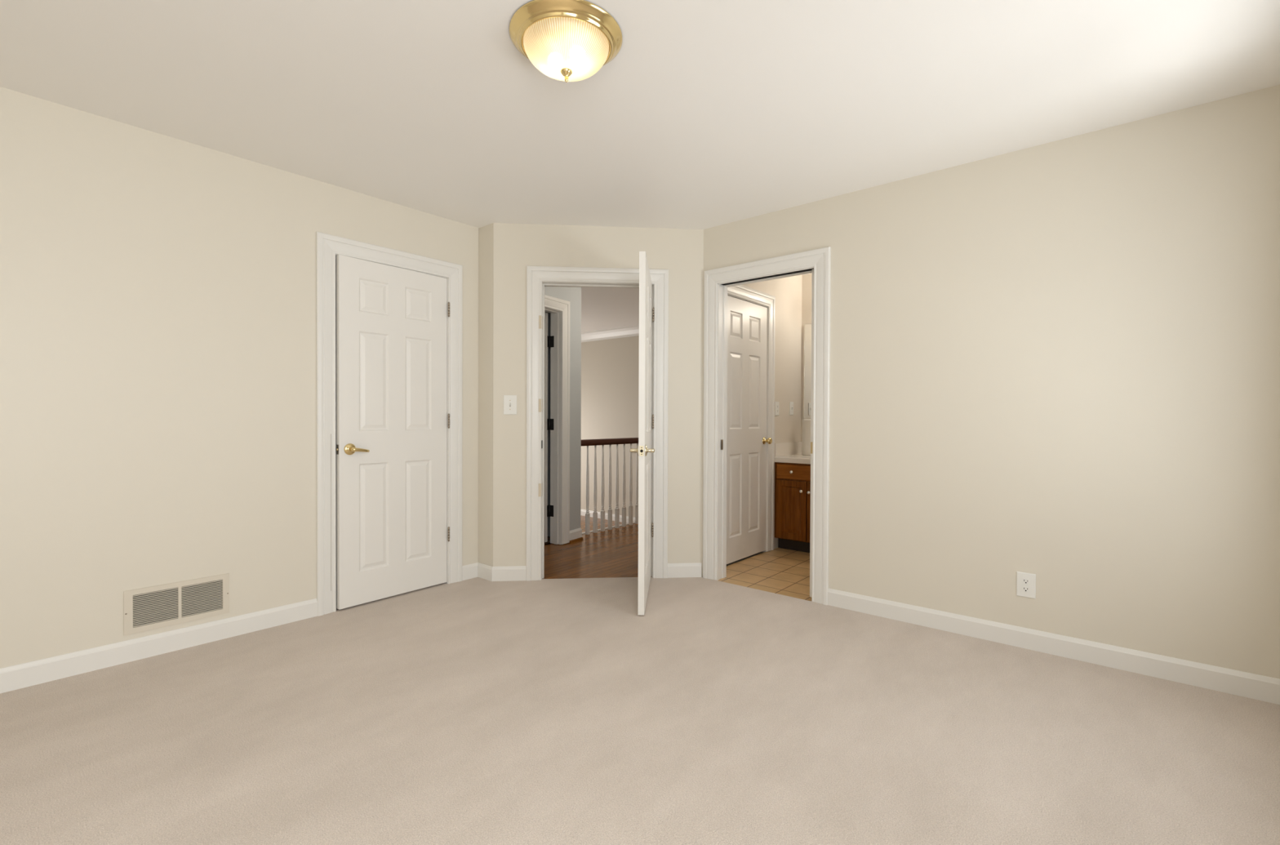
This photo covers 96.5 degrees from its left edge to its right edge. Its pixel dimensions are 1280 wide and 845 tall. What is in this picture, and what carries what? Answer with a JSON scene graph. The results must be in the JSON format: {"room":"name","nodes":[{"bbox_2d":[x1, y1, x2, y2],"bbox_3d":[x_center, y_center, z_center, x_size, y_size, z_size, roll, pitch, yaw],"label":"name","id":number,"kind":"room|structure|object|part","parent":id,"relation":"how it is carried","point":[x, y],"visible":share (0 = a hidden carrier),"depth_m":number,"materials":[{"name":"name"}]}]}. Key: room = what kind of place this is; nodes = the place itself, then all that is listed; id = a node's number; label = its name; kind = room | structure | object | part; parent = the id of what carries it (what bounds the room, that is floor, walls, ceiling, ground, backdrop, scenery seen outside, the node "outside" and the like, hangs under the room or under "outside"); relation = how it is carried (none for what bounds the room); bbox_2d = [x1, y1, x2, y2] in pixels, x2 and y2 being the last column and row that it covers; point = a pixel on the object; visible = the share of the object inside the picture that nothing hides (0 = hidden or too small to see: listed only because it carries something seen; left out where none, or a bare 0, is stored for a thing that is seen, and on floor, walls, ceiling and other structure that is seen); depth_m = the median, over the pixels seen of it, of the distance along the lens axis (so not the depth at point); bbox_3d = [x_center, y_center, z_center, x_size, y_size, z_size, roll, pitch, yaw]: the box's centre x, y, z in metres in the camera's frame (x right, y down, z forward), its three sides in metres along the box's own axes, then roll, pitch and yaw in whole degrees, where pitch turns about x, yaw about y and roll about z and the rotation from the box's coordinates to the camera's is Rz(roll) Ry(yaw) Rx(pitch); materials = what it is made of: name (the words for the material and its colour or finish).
{"room":"empty bedroom","nodes":[
{"label":"empty bedroom","id":0,"kind":"room"},
{"bbox_2d":[0,86,478,668],"bbox_3d":[-2.373,-0.031,2.637,0.120,2.640,3.695,1,1,40],"label":"wall","id":1,"kind":"structure","parent":0,"point":[157,291],"depth_m":2.67,"materials":[{"name":"beige paint"}]},
{"bbox_2d":[123,573,229,635],"bbox_3d":[-2.215,0.865,2.746,0.017,0.200,0.400,1,1,40],"label":"air vent","id":2,"kind":"object","parent":1,"relation":"in","point":[148,608],"visible":1,"depth_m":2.73,"materials":[{"name":"beige metal"}]},
{"bbox_2d":[0,562,478,693],"bbox_3d":[-2.288,1.040,2.650,0.014,0.098,3.575,1,1,40],"label":"baseboard","id":3,"kind":"structure","parent":1,"relation":"attached to","point":[23,675],"depth_m":2.66,"materials":[{"name":"white paint"}]},
{"bbox_2d":[315,231,462,616],"bbox_3d":[-1.557,0.010,3.586,0.140,2.154,0.918,1,1,40],"label":"trim","id":4,"kind":"structure","parent":1,"relation":"attached to","point":[328,246],"depth_m":3.27,"materials":[{"name":"white paint"}]},
{"bbox_2d":[336,254,449,609],"bbox_3d":[-1.497,0.056,3.540,0.090,2.031,0.718,1,1,38],"label":"door","id":5,"kind":"structure","parent":1,"relation":"in","point":[392,322],"depth_m":3.50,"materials":[{"name":"white paint"}]},
{"bbox_3d":[-1.665,0.155,3.300,0.053,0.067,0.067,1,1,40],"label":"handle","id":6,"kind":"part","parent":5,"relation":"part of","materials":[{"name":"gold metal"}]},
{"bbox_3d":[-1.624,0.160,3.328,0.019,0.033,0.107,1,1,29],"label":"lever","id":7,"kind":"part","parent":5,"relation":"part of","materials":[{"name":"gold metal"}]},
{"bbox_2d":[335,260,336,485],"bbox_3d":[-1.827,-0.041,3.849,0.734,2.640,1.210,1,1,40],"label":"wall","id":8,"kind":"structure","parent":0,"point":[335,260],"depth_m":3.99,"materials":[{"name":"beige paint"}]},
{"bbox_2d":[478,222,493,566],"bbox_3d":[-1.074,-0.039,4.038,0.292,2.640,0.122,1,1,40],"label":"wall","id":9,"kind":"structure","parent":0,"point":[486,233],"depth_m":3.95,"materials":[{"name":"beige paint"}]},
{"bbox_2d":[477,562,492,581],"bbox_3d":[-1.074,1.033,3.955,0.177,0.098,0.014,1,1,40],"label":"baseboard","id":10,"kind":"structure","parent":9,"relation":"attached to","point":[484,571],"depth_m":3.94,"materials":[{"name":"white paint"}]},
{"bbox_2d":[544,311,551,536],"bbox_3d":[-2.220,0.133,6.628,4.045,3.040,0.120,1,1,40],"label":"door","id":11,"kind":"structure","parent":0,"point":[548,313],"depth_m":5.39,"materials":[{"name":"grey paint"}]},
{"bbox_2d":[582,521,635,533],"bbox_3d":[0.173,1.185,6.408,0.039,0.237,2.610,1,1,40],"label":"trim","id":12,"kind":"structure","parent":11,"relation":"attached to","point":[633,522],"depth_m":5.81,"materials":[{"name":"white paint"}]},
{"bbox_2d":[545,286,581,544],"bbox_3d":[-0.945,-0.045,4.724,0.120,2.640,1.361,1,1,31],"label":"wall","id":13,"kind":"structure","parent":0,"point":[573,295],"depth_m":5.19,"materials":[{"name":"grey paint"}]},
{"bbox_2d":[544,312,554,542],"bbox_3d":[-1.111,0.043,5.220,0.753,2.030,0.063,0,1,27],"label":"door","id":14,"kind":"structure","parent":13,"relation":"in","point":[548,340],"depth_m":5.06,"materials":[{"name":"white paint"}]},
{"bbox_2d":[544,294,569,544],"bbox_3d":[-0.920,0.002,4.747,0.140,2.154,0.920,1,1,31],"label":"trim","id":15,"kind":"structure","parent":13,"relation":"attached to","point":[559,308],"depth_m":5.05,"materials":[{"name":"white paint"}]},
{"bbox_2d":[569,527,582,540],"bbox_3d":[-0.591,1.023,5.203,0.014,0.098,0.188,1,1,31],"label":"baseboard","id":16,"kind":"structure","parent":13,"relation":"attached to","point":[576,533],"depth_m":5.20,"materials":[{"name":"white paint"}]},
{"bbox_2d":[568,537,583,542],"bbox_3d":[-0.578,1.069,5.196,0.016,0.021,0.188,1,1,31],"label":"trim","id":17,"kind":"structure","parent":13,"relation":"attached to","point":[580,538],"depth_m":5.19,"materials":[{"name":"brown wood"}]},
{"bbox_2d":[493,222,703,566],"bbox_3d":[-0.285,-0.036,4.018,1.446,2.640,0.120,0,1,-5],"label":"wall","id":18,"kind":"structure","parent":0,"point":[517,246],"depth_m":3.94,"materials":[{"name":"beige paint"}]},
{"bbox_2d":[503,395,516,414],"bbox_3d":[-0.886,-0.120,3.900,0.089,0.132,0.014,0,1,-5],"label":"light switch","id":19,"kind":"object","parent":18,"relation":"attached to","point":[509,401],"visible":1,"depth_m":3.90,"materials":[{"name":"white plastic"}]},
{"bbox_2d":[491,562,702,581],"bbox_3d":[-0.286,1.035,3.961,1.452,0.098,0.014,0,1,-5],"label":"baseboard","id":20,"kind":"structure","parent":18,"relation":"attached to","point":[511,573],"depth_m":3.92,"materials":[{"name":"white paint"}]},
{"bbox_2d":[525,266,668,580],"bbox_3d":[-0.295,0.011,4.007,0.974,2.154,0.140,0,1,-5],"label":"trim","id":21,"kind":"structure","parent":18,"relation":"attached to","point":[538,277],"depth_m":3.96,"materials":[{"name":"white paint"}]},
{"bbox_2d":[629,251,654,615],"bbox_3d":[0.037,0.059,3.614,0.144,2.042,0.817,0,1,4],"label":"door","id":22,"kind":"structure","parent":18,"relation":"in","point":[644,450],"depth_m":3.22,"materials":[{"name":"white paint"}]},
{"bbox_3d":[-0.030,0.159,3.271,0.051,0.067,0.067,0,1,4],"label":"handle","id":23,"kind":"part","parent":22,"relation":"part of","materials":[{"name":"gold metal"}]},
{"bbox_3d":[0.009,0.160,3.208,0.023,0.057,0.001,0,1,4],"label":"latch plate","id":24,"kind":"part","parent":22,"relation":"part of","materials":[{"name":"gold metal"}]},
{"bbox_3d":[0.056,0.160,3.265,0.051,0.067,0.067,0,1,4],"label":"handle","id":25,"kind":"part","parent":22,"relation":"part of","materials":[{"name":"gold metal"}]},
{"bbox_2d":[580,515,626,532],"bbox_3d":[-1.392,1.526,7.645,4.018,0.080,2.850,1,1,40],"label":"floor","id":26,"kind":"structure","parent":0,"point":[582,517],"depth_m":8.38,"materials":[{"name":"brown wood"}]},
{"bbox_2d":[580,335,639,517],"bbox_3d":[0.159,0.127,8.232,5.600,3.040,0.116,1,1,40],"label":"wall","id":27,"kind":"structure","parent":0,"point":[610,368],"depth_m":8.67,"materials":[{"name":"beige paint"}]},
{"bbox_2d":[580,509,635,523],"bbox_3d":[-0.080,1.437,8.355,5.100,0.095,0.016,1,1,40],"label":"baseboard","id":28,"kind":"structure","parent":27,"relation":"attached to","point":[583,512],"depth_m":8.73,"materials":[{"name":"white paint"}]},
{"bbox_2d":[581,324,639,342],"bbox_3d":[-0.094,-1.327,8.301,5.100,0.135,0.092,1,1,40],"label":"trim","id":29,"kind":"structure","parent":27,"relation":"attached to","point":[633,331],"depth_m":8.59,"materials":[{"name":"white paint"}]},
{"bbox_2d":[0,523,1279,844],"bbox_3d":[-1.202,1.177,4.351,8.560,0.200,7.574,1,1,40],"label":"floor","id":30,"kind":"structure","parent":0,"point":[477,710],"depth_m":2.03,"materials":[{"name":"beige carpet"}]},
{"bbox_2d":[581,437,638,534],"bbox_3d":[0.223,0.615,6.362,0.062,0.914,2.610,1,1,40],"label":"stair railing","id":31,"kind":"object","parent":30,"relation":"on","point":[595,442],"visible":0.3,"depth_m":5.74,"materials":[{"name":"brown wood"}]},
{"bbox_3d":[0.224,0.188,6.359,0.062,0.060,2.610,1,1,40],"label":"handrail","id":32,"kind":"part","parent":31,"relation":"part of","materials":[{"name":"brown wood"}]},
{"bbox_2d":[774,462,810,552],"bbox_3d":[1.813,0.717,4.647,1.329,0.746,0.572,1,1,40],"label":"vanity cabinet","id":33,"kind":"object","parent":30,"relation":"on","point":[792,481],"visible":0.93,"depth_m":4.78,"materials":[{"name":"brown wood"}]},
{"bbox_3d":[1.267,0.732,4.788,0.270,0.492,0.019,1,1,40],"label":"door","id":34,"kind":"part","parent":33,"relation":"part of","materials":[{"name":"brown wood"}]},
{"bbox_2d":[774,441,810,464],"bbox_3d":[1.825,0.263,4.647,1.340,0.160,0.553,1,1,40],"label":"countertop","id":35,"kind":"structure","parent":33,"relation":"on","point":[784,452],"depth_m":4.93,"materials":[{"name":"white stone"}]},
{"bbox_2d":[801,418,810,455],"bbox_3d":[1.503,0.129,5.056,0.135,0.320,0.135,1,1,40],"label":"paper towel roll","id":36,"kind":"object","parent":35,"relation":"on","point":[806,448],"visible":0.61,"depth_m":5.01,"materials":[{"name":"white paper"}]},
{"bbox_3d":[1.385,0.416,4.686,0.578,0.124,0.019,1,1,40],"label":"drawer","id":37,"kind":"part","parent":33,"relation":"part of","materials":[{"name":"brown wood"}]},
{"bbox_3d":[1.490,0.735,4.599,0.300,0.492,0.019,1,1,40],"label":"door","id":38,"kind":"part","parent":33,"relation":"part of","materials":[{"name":"brown wood"}]},
{"bbox_2d":[0,0,1279,333],"bbox_3d":[-1.157,-1.421,4.184,9.200,0.120,8.300,1,1,40],"label":"ceiling","id":39,"kind":"structure","parent":0,"point":[706,113],"depth_m":2.28,"materials":[{"name":"white paint"}]},
{"bbox_2d":[509,0,622,82],"bbox_3d":[-0.255,-1.259,1.982,0.388,0.158,0.388,1,1,40],"label":"ceiling light","id":40,"kind":"object","parent":39,"relation":"attached to","point":[565,40],"visible":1,"depth_m":1.89,"materials":[{"name":"glass"}]},
{"bbox_3d":[-0.255,-1.262,1.982,0.295,0.089,0.295,1,1,40],"label":"lamp shade","id":41,"kind":"part","parent":40,"relation":"part of","materials":[{"name":"white glass"}]},
{"bbox_2d":[742,275,802,551],"bbox_3d":[0.989,-0.039,4.788,0.117,2.640,1.655,1,1,40],"label":"wall","id":42,"kind":"structure","parent":0,"point":[787,291],"depth_m":5.06,"materials":[{"name":"beige paint"}]},
{"bbox_2d":[726,295,772,564],"bbox_3d":[0.846,0.057,4.507,0.102,2.028,0.700,1,1,40],"label":"door","id":43,"kind":"structure","parent":42,"relation":"in","point":[747,322],"depth_m":4.53,"materials":[{"name":"white paint"}]},
{"bbox_3d":[1.058,0.152,4.732,0.067,0.062,0.062,1,1,40],"label":"knob","id":44,"kind":"part","parent":43,"relation":"part of","materials":[{"name":"gold metal"}]},
{"bbox_2d":[727,284,775,551],"bbox_3d":[0.798,0.010,4.548,0.138,2.154,0.914,1,1,40],"label":"trim","id":45,"kind":"structure","parent":42,"relation":"attached to","point":[742,292],"depth_m":4.80,"materials":[{"name":"white paint"}]},
{"bbox_2d":[774,401,779,415],"bbox_3d":[1.181,-0.119,4.917,0.007,0.118,0.072,1,1,40],"label":"wall outlet","id":46,"kind":"object","parent":42,"relation":"attached to","point":[776,403],"visible":1,"depth_m":4.91,"materials":[{"name":"white plastic"}]},
{"bbox_2d":[789,401,793,414],"bbox_3d":[1.365,-0.126,5.128,0.014,0.118,0.072,1,1,40],"label":"light switch","id":47,"kind":"object","parent":42,"relation":"attached to","point":[791,403],"visible":1,"depth_m":5.12,"materials":[{"name":"white plastic"}]},
{"bbox_2d":[800,273,811,441],"bbox_3d":[2.325,-0.033,4.664,2.083,2.640,0.117,1,1,40],"label":"wall","id":48,"kind":"structure","parent":0,"point":[806,278],"depth_m":5.27,"materials":[{"name":"beige paint"}]},
{"bbox_2d":[803,324,811,418],"bbox_3d":[2.010,-0.463,4.844,1.308,0.864,0.010,1,1,40],"label":"wall mirror","id":49,"kind":"object","parent":48,"relation":"attached to","point":[807,327],"visible":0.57,"depth_m":5.24,"materials":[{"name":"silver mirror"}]},
{"bbox_2d":[702,84,1279,679],"bbox_3d":[1.591,-0.021,3.118,2.965,2.640,0.115,1,1,40],"label":"wall","id":50,"kind":"structure","parent":0,"point":[1058,362],"depth_m":2.68,"materials":[{"name":"beige paint"}]},
{"bbox_2d":[702,246,831,604],"bbox_3d":[0.826,0.021,3.753,0.896,2.147,0.136,1,1,40],"label":"trim","id":51,"kind":"structure","parent":50,"relation":"attached to","point":[717,281],"depth_m":3.79,"materials":[{"name":"white paint"}]},
{"bbox_3d":[0.571,0.154,3.975,0.001,0.070,0.022,1,1,40],"label":"strike plate","id":52,"kind":"part","parent":51,"relation":"part of","materials":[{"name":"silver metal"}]},
{"bbox_2d":[809,268,813,596],"bbox_3d":[1.087,0.065,3.546,0.046,2.044,0.026,1,1,40],"label":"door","id":53,"kind":"structure","parent":50,"relation":"in","point":[812,272],"depth_m":3.55,"materials":[{"name":"white paint"}]},
{"bbox_3d":[1.078,0.157,3.554,0.024,0.072,0.026,1,1,40],"label":"edge pull","id":54,"kind":"part","parent":53,"relation":"part of","materials":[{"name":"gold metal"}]},
{"bbox_2d":[1016,571,1035,599],"bbox_3d":[1.886,0.795,2.792,0.078,0.119,0.007,1,1,40],"label":"wall outlet","id":55,"kind":"object","parent":50,"relation":"attached to","point":[1025,582],"visible":1,"depth_m":2.79,"materials":[{"name":"white plastic"}]},
{"bbox_2d":[1022,586,1030,592],"bbox_3d":[1.885,0.814,2.791,0.034,0.027,0.002,1,1,40],"label":"receptacle","id":56,"kind":"object","parent":55,"relation":"attached to","point":[1024,588],"depth_m":2.79,"materials":[{"name":"white plastic"}]},
{"bbox_2d":[1022,577,1030,584],"bbox_3d":[1.885,0.775,2.790,0.034,0.027,0.002,1,1,40],"label":"receptacle","id":57,"kind":"object","parent":55,"relation":"attached to","point":[1024,580],"depth_m":2.79,"materials":[{"name":"white plastic"}]},
{"bbox_2d":[827,588,1279,704],"bbox_3d":[1.857,1.054,2.815,1.908,0.098,0.014,1,1,40],"label":"baseboard","id":58,"kind":"structure","parent":50,"relation":"attached to","point":[1252,686],"depth_m":2.66,"materials":[{"name":"white paint"}]}
]}

